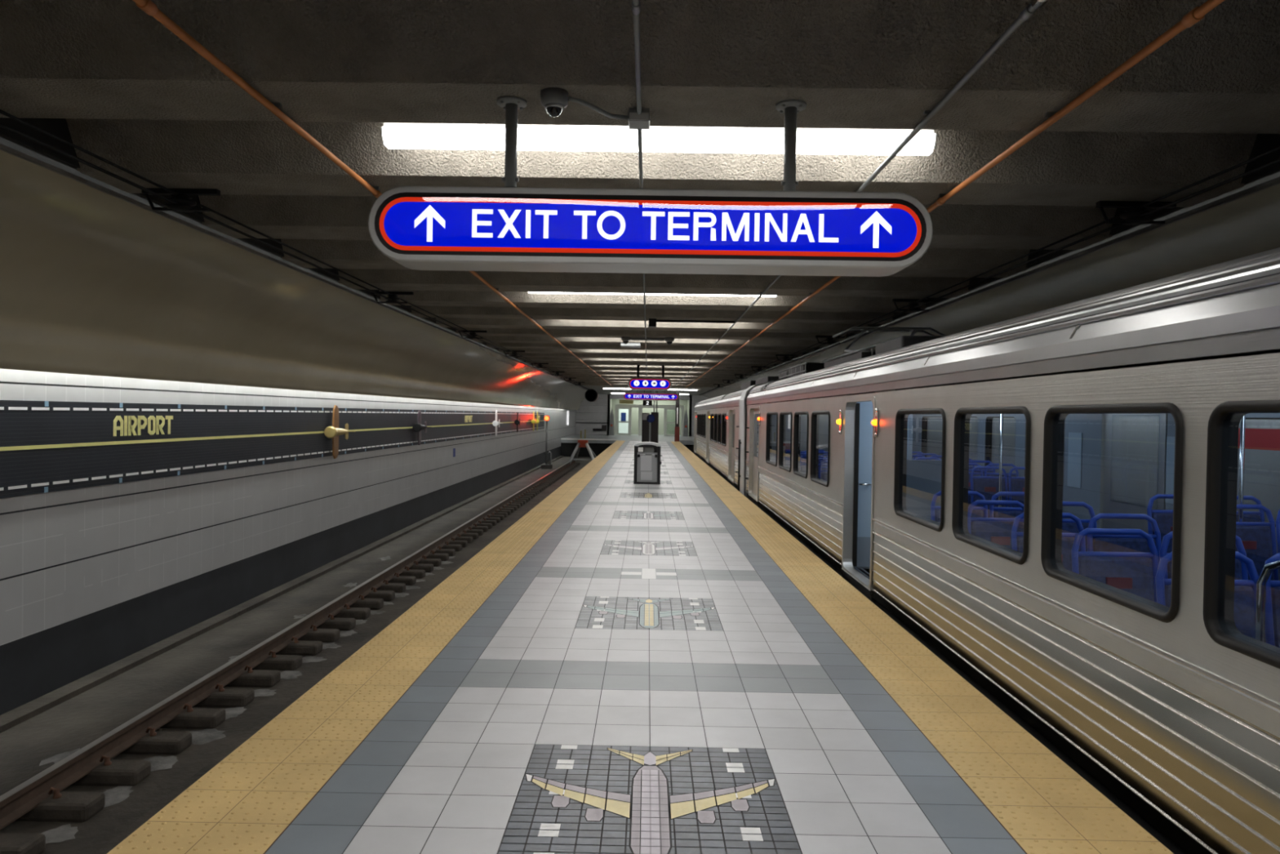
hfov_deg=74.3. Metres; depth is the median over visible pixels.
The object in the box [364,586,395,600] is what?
block
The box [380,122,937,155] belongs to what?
ceiling light
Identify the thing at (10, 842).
block
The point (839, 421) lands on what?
marker lamp
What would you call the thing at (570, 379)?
wire hanger
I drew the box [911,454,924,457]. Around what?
passenger seat
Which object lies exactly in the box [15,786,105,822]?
block
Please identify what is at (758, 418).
marker lamp
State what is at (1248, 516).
passenger seat
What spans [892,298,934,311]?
wire hanger
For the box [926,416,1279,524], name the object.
wall
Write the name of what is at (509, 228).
exit sign
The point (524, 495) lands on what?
block
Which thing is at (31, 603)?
wall
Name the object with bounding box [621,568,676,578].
inlay
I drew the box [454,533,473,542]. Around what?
block
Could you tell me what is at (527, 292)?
ceiling light
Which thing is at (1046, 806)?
tactile strip
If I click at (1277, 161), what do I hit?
overhead wire
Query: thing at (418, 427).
airplane
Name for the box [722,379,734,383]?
wire hanger
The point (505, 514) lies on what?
block
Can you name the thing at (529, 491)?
block
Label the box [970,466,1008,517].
passenger seat
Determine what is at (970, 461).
passenger seat
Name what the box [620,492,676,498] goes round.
mosaic
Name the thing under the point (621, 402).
banner
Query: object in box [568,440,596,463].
buffer stop
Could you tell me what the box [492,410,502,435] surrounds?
airplane
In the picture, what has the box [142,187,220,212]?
wire hanger
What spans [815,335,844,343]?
wire hanger
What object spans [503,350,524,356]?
wire hanger
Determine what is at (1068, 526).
passenger seat
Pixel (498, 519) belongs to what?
block
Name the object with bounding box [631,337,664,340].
bar
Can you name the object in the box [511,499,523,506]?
block
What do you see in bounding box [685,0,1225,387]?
conduit
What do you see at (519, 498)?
block
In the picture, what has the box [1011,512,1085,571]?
passenger seat
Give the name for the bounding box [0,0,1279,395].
ceiling
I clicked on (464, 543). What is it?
block
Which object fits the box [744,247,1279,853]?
railcar
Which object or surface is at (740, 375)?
wire hanger
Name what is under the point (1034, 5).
conduit
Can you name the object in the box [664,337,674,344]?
dome camera
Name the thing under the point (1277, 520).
passenger seat
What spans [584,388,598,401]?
fan
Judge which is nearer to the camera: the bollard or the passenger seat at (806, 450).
the passenger seat at (806, 450)
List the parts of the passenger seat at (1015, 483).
backrest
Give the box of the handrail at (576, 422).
[576,422,608,423]
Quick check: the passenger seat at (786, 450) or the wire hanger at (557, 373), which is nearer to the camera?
the passenger seat at (786, 450)
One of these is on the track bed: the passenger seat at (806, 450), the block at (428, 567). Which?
the block at (428, 567)
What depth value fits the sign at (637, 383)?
29.39 m
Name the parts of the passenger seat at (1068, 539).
tube frame, backrest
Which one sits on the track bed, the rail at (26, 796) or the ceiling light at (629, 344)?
the rail at (26, 796)
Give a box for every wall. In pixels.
[0,150,586,409]
[0,368,575,715]
[560,442,694,457]
[575,385,719,435]
[607,394,692,436]
[614,404,684,435]
[701,183,1279,398]
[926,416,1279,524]
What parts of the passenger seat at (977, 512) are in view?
backrest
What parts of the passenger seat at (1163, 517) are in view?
tube frame, backrest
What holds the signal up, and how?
on the track bed
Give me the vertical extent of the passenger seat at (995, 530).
1.148 m
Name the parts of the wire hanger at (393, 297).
clamp arm, cross arm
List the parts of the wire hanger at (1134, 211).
clamp arm, cross arm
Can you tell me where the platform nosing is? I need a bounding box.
[560,438,617,440]
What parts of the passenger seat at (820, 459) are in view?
tube frame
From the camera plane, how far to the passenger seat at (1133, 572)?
4.78 m
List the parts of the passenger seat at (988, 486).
backrest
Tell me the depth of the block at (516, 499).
28.25 m
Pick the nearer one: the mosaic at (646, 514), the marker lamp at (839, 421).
the marker lamp at (839, 421)
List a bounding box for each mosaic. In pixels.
[497,744,800,853]
[575,595,723,631]
[600,540,697,555]
[613,510,684,519]
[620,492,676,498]
[624,480,671,484]
[627,471,668,474]
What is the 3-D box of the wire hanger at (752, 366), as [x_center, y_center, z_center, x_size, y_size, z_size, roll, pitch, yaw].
[4.136,-2.008,29.137,0.600,0.169,0.220,1,1,1]
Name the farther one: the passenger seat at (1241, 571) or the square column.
the square column
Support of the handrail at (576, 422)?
attached to the wall at (670, 413)
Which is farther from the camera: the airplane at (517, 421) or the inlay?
the airplane at (517, 421)
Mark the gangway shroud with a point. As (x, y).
(743, 406)
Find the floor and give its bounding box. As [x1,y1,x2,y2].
[264,434,1026,853]
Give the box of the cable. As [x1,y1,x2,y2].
[568,96,628,119]
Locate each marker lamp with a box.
[757,411,760,426]
[835,408,842,434]
[871,408,879,437]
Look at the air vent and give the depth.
71.92 m
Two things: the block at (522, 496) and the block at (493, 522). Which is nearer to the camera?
the block at (493, 522)
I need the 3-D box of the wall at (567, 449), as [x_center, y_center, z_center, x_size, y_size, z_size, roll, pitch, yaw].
[0.545,1.734,58.677,12.400,1.000,3.500,1,1,1]
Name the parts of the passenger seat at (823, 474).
backrest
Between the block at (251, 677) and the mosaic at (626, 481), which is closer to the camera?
the block at (251, 677)
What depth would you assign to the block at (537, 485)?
33.79 m
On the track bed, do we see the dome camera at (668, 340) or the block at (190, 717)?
the block at (190, 717)
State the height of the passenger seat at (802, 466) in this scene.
1.148 m
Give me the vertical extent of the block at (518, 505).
0.210 m
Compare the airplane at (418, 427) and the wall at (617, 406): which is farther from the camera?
the wall at (617, 406)
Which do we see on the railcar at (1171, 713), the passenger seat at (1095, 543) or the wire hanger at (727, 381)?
the passenger seat at (1095, 543)
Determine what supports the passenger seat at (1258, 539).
on the railcar at (1171, 713)
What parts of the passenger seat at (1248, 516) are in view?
backrest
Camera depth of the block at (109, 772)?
6.76 m
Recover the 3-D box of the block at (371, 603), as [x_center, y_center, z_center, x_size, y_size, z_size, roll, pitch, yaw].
[-4.321,2.687,13.021,0.690,0.210,0.250,1,1,1]
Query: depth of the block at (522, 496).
29.43 m
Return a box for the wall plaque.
[453,448,455,457]
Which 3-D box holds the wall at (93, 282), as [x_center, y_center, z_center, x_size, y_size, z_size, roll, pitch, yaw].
[-4.836,-1.559,32.028,1.480,1.402,80.000,1,1,1]
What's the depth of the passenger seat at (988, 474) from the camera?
11.92 m
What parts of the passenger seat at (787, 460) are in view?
tube frame, backrest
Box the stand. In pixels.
[641,412,658,443]
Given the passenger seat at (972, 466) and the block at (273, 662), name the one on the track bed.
the block at (273, 662)
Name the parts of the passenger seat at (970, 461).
backrest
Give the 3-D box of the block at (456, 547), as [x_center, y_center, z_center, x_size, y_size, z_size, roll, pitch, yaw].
[-4.270,2.610,18.529,0.690,0.210,0.250,1,1,1]
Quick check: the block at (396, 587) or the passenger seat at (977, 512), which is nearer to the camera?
the passenger seat at (977, 512)
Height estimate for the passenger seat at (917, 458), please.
1.148 m
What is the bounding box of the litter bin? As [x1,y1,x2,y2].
[633,441,661,484]
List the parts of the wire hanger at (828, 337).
cross arm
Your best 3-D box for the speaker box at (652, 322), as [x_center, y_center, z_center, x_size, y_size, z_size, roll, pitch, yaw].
[0.948,-1.879,15.367,1.580,0.140,0.200,1,1,1]
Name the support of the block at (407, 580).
on the track bed
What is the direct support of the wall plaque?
attached to the wall at (31, 603)
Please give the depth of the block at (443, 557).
17.19 m
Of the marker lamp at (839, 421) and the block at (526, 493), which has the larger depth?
the block at (526, 493)
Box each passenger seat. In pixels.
[775,448,801,462]
[785,451,806,467]
[800,453,818,463]
[800,455,827,473]
[802,449,827,458]
[817,457,827,476]
[817,460,827,480]
[818,451,827,463]
[911,451,924,459]
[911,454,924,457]
[913,453,939,459]
[915,457,940,459]
[930,490,987,522]
[967,499,1024,548]
[968,457,974,469]
[968,460,995,475]
[968,462,982,506]
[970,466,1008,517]
[984,463,1018,506]
[989,491,1024,518]
[1008,466,1025,507]
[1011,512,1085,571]
[1062,501,1097,551]
[1071,528,1158,602]
[1086,513,1161,564]
[1146,493,1173,552]
[1155,551,1258,638]
[1159,531,1248,579]
[1235,495,1265,522]
[1235,504,1279,642]
[1264,551,1279,647]
[1275,509,1279,577]
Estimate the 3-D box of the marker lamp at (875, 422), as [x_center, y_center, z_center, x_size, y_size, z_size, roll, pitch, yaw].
[2.355,-0.045,8.479,0.063,0.296,0.090,1,1,1]
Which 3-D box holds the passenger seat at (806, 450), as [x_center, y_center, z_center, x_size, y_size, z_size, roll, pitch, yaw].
[3.296,1.009,15.720,0.486,1.148,0.548,1,1,1]
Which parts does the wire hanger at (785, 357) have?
cross arm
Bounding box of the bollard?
[580,429,586,438]
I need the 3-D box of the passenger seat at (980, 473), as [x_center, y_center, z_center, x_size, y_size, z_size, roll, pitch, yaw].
[4.598,1.086,11.708,0.486,1.148,0.548,1,1,1]
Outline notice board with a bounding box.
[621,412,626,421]
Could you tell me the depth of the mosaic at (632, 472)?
25.80 m
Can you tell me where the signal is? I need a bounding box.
[541,415,552,469]
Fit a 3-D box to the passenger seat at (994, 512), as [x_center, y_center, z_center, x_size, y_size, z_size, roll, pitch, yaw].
[3.215,1.131,6.971,0.486,1.148,0.548,1,1,1]
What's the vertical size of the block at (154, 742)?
0.210 m
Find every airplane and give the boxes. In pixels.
[324,404,355,458]
[412,409,431,444]
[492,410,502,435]
[514,412,519,431]
[531,411,535,431]
[535,411,539,430]
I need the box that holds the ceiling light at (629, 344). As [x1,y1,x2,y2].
[620,342,640,347]
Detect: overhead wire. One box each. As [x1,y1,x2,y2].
[0,109,591,389]
[707,146,1279,391]
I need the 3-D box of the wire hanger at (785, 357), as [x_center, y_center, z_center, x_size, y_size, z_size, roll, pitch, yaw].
[4.084,-1.930,23.538,0.600,0.169,0.220,1,1,1]
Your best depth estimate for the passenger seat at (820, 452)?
15.16 m
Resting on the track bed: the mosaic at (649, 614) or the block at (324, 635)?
the block at (324, 635)
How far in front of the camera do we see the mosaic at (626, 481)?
22.19 m
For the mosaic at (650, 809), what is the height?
0.002 m
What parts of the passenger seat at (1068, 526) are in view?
backrest, tube frame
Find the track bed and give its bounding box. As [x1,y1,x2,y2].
[0,455,595,853]
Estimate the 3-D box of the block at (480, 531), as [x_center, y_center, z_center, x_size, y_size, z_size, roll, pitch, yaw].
[-4.247,2.576,20.955,0.690,0.210,0.250,1,1,1]
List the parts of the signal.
post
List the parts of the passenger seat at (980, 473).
backrest, tube frame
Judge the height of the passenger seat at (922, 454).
1.148 m
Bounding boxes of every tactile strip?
[106,440,625,853]
[671,441,1173,853]
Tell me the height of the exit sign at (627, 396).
0.929 m
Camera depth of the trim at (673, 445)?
4.83 m
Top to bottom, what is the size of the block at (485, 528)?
0.210 m
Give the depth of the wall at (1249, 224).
8.84 m
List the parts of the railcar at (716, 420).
door frame, door frame, door, pane, pane, fluted panel, belt rail, panel, pane, pane, door sill, door frame, door, pane, panel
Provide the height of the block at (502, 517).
0.210 m
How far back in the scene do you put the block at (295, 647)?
10.44 m
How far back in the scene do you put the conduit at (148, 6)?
4.65 m
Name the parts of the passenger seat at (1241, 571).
backrest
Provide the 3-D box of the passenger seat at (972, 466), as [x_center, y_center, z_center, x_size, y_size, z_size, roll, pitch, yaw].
[5.113,1.072,13.303,0.486,1.148,0.548,1,1,1]
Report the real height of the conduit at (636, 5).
0.045 m
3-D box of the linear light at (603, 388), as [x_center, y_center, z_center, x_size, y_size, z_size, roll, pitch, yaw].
[0.687,-2.496,55.967,6.200,0.060,0.240,1,1,1]
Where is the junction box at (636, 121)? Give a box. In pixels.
[628,107,649,128]
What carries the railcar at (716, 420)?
on the rail
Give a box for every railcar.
[693,376,778,489]
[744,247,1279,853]
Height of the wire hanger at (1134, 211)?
0.169 m
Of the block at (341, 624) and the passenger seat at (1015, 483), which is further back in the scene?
the block at (341, 624)
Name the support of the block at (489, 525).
on the track bed
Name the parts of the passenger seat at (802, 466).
backrest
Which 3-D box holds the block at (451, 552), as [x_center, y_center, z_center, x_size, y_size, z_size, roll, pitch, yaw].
[-4.276,2.619,17.885,0.690,0.210,0.250,1,1,1]
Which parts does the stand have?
post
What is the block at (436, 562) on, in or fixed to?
on the track bed
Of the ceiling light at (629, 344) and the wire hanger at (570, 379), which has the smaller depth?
the ceiling light at (629, 344)
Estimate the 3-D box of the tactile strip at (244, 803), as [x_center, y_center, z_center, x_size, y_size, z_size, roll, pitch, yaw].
[-1.590,1.403,24.627,0.608,0.056,65.178,1,1,1]
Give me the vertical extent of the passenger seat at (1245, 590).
1.148 m
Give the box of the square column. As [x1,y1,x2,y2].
[674,390,679,441]
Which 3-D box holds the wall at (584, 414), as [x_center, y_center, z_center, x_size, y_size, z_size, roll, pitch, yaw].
[0.717,-1.408,72.084,12.400,4.290,0.200,1,1,1]
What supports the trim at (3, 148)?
attached to the wall at (93, 282)
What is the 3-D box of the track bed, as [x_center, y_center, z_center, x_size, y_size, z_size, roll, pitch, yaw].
[-3.816,2.596,26.076,4.300,0.120,68.000,1,1,1]
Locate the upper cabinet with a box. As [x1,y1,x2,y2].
[601,425,606,431]
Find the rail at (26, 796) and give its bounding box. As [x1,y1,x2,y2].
[0,460,573,829]
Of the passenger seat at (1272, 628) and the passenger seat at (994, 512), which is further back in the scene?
the passenger seat at (994, 512)
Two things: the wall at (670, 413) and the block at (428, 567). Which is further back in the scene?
the wall at (670, 413)
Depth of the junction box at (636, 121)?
4.81 m
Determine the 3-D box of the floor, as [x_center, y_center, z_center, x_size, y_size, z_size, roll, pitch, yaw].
[0.335,1.415,35.022,12.400,0.300,86.000,1,1,1]
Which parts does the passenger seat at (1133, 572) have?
backrest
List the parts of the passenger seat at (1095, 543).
backrest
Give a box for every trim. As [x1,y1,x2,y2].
[0,143,587,390]
[268,444,1022,848]
[700,177,1279,395]
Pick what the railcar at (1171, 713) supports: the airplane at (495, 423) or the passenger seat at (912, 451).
the passenger seat at (912, 451)
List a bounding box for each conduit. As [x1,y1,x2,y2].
[132,0,613,386]
[631,0,647,377]
[674,0,1048,386]
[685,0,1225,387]
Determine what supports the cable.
attached to the junction box at (636, 121)
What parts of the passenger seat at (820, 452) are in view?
tube frame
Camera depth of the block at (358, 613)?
12.28 m
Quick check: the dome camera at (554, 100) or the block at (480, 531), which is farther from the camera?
the block at (480, 531)
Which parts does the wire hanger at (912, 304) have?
clamp arm, cross arm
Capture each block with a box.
[0,832,45,853]
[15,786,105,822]
[70,755,151,786]
[120,726,191,754]
[159,702,225,728]
[194,683,254,706]
[224,665,280,687]
[252,650,302,670]
[275,635,322,655]
[297,624,339,642]
[316,613,355,630]
[333,603,370,619]
[349,594,383,609]
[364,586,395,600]
[376,579,405,592]
[387,572,416,585]
[399,566,425,578]
[408,560,433,572]
[417,555,441,566]
[426,550,448,560]
[434,546,455,555]
[441,541,462,551]
[448,537,467,546]
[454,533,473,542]
[460,529,478,538]
[466,526,483,535]
[471,523,488,532]
[476,520,492,528]
[480,517,496,525]
[485,515,500,522]
[489,512,504,519]
[493,510,507,517]
[497,507,511,515]
[501,505,514,512]
[505,503,517,510]
[507,501,520,507]
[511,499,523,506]
[514,497,525,504]
[517,496,528,502]
[520,494,530,500]
[522,493,533,498]
[524,491,535,497]
[527,489,537,495]
[529,488,539,493]
[536,484,546,489]
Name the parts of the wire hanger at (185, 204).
clamp arm, cross arm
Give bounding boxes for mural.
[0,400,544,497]
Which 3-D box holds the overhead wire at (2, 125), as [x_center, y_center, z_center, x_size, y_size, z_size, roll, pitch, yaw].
[-3.516,-2.041,23.508,0.024,0.094,63.000,1,1,1]
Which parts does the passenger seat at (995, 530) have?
backrest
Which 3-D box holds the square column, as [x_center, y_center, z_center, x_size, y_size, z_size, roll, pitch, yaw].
[2.532,-0.766,57.299,0.320,3.500,0.330,1,1,1]
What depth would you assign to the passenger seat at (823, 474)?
11.94 m
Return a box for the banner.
[619,400,633,404]
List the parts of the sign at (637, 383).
hanger post, frame, hanger post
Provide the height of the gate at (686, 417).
2.400 m
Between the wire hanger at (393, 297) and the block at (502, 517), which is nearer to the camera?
the wire hanger at (393, 297)
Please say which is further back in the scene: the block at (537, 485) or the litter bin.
the block at (537, 485)
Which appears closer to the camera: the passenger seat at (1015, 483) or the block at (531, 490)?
the passenger seat at (1015, 483)
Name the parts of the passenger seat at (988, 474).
tube frame, backrest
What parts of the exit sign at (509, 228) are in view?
hanger post, frame, hanger post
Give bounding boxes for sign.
[368,96,933,276]
[623,390,678,400]
[627,364,671,391]
[642,390,652,405]
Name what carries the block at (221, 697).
on the track bed
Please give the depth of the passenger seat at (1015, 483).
11.10 m
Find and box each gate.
[608,407,613,435]
[683,408,688,436]
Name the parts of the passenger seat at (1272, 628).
backrest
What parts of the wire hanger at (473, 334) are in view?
clamp arm, cross arm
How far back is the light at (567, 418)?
64.25 m
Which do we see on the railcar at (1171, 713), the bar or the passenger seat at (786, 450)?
the passenger seat at (786, 450)
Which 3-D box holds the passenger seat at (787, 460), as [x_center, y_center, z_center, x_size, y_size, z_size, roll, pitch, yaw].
[2.789,1.012,14.924,0.486,1.148,0.548,1,1,1]
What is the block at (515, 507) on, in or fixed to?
on the track bed
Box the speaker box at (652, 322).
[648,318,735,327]
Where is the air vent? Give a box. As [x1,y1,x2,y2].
[592,428,602,431]
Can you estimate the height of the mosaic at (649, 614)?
0.002 m
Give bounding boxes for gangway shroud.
[737,381,772,497]
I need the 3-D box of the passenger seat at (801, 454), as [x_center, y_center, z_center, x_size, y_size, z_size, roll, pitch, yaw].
[2.781,1.024,14.124,0.486,1.148,0.548,1,1,1]
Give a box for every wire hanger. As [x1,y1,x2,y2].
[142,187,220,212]
[371,291,413,303]
[457,329,487,338]
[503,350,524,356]
[531,362,548,368]
[550,371,564,375]
[564,377,576,381]
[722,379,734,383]
[734,373,749,377]
[751,365,768,371]
[775,354,797,360]
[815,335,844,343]
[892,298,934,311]
[1095,200,1176,225]
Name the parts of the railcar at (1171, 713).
door sill, door frame, door, pane, panel, roof railing, door, door sill, door frame, floor plate, kick plate, handle, vestibule panel, vestibule post, vestibule panel, fluted panel, belt rail, panel, pale panel, door frame, door, pale panel, red panel, loop rail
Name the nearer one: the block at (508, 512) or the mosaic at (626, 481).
the mosaic at (626, 481)
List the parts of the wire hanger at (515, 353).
cross arm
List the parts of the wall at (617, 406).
post, door, post, post, post, door, post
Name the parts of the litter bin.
lid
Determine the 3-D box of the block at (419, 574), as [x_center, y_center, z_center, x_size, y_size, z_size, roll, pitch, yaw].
[-4.298,2.652,15.473,0.690,0.210,0.250,1,1,1]
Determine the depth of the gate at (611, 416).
71.57 m
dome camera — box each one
[540,87,568,117]
[621,336,631,343]
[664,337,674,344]
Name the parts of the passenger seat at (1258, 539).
backrest, tube frame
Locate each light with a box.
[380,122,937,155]
[527,292,777,297]
[566,410,568,425]
[603,387,697,390]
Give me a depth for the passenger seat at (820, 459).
12.75 m
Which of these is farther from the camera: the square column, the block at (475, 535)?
the square column
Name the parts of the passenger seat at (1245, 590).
backrest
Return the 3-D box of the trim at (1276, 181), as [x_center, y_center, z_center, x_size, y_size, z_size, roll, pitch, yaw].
[4.798,-2.117,31.930,0.030,0.032,80.000,1,1,1]
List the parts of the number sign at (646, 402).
panel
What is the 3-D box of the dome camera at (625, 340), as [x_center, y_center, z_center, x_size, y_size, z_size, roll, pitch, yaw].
[-0.318,-1.942,18.979,0.220,0.157,0.220,1,1,1]
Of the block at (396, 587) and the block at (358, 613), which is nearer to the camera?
the block at (358, 613)
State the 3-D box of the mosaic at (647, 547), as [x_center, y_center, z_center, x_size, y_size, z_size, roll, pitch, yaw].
[0.115,1.596,11.177,1.219,0.002,1.212,1,1,1]
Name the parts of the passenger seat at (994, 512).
backrest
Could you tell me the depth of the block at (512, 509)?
25.72 m
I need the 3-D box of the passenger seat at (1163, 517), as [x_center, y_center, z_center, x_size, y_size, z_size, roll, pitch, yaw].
[4.554,1.153,6.958,0.486,1.148,0.548,1,1,1]
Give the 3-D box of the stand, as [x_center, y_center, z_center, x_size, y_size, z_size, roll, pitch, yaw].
[0.645,0.032,53.582,1.040,1.950,0.240,1,1,1]
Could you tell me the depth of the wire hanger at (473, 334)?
17.98 m
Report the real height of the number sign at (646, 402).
1.120 m
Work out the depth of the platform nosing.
60.03 m
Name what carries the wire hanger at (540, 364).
attached to the ceiling

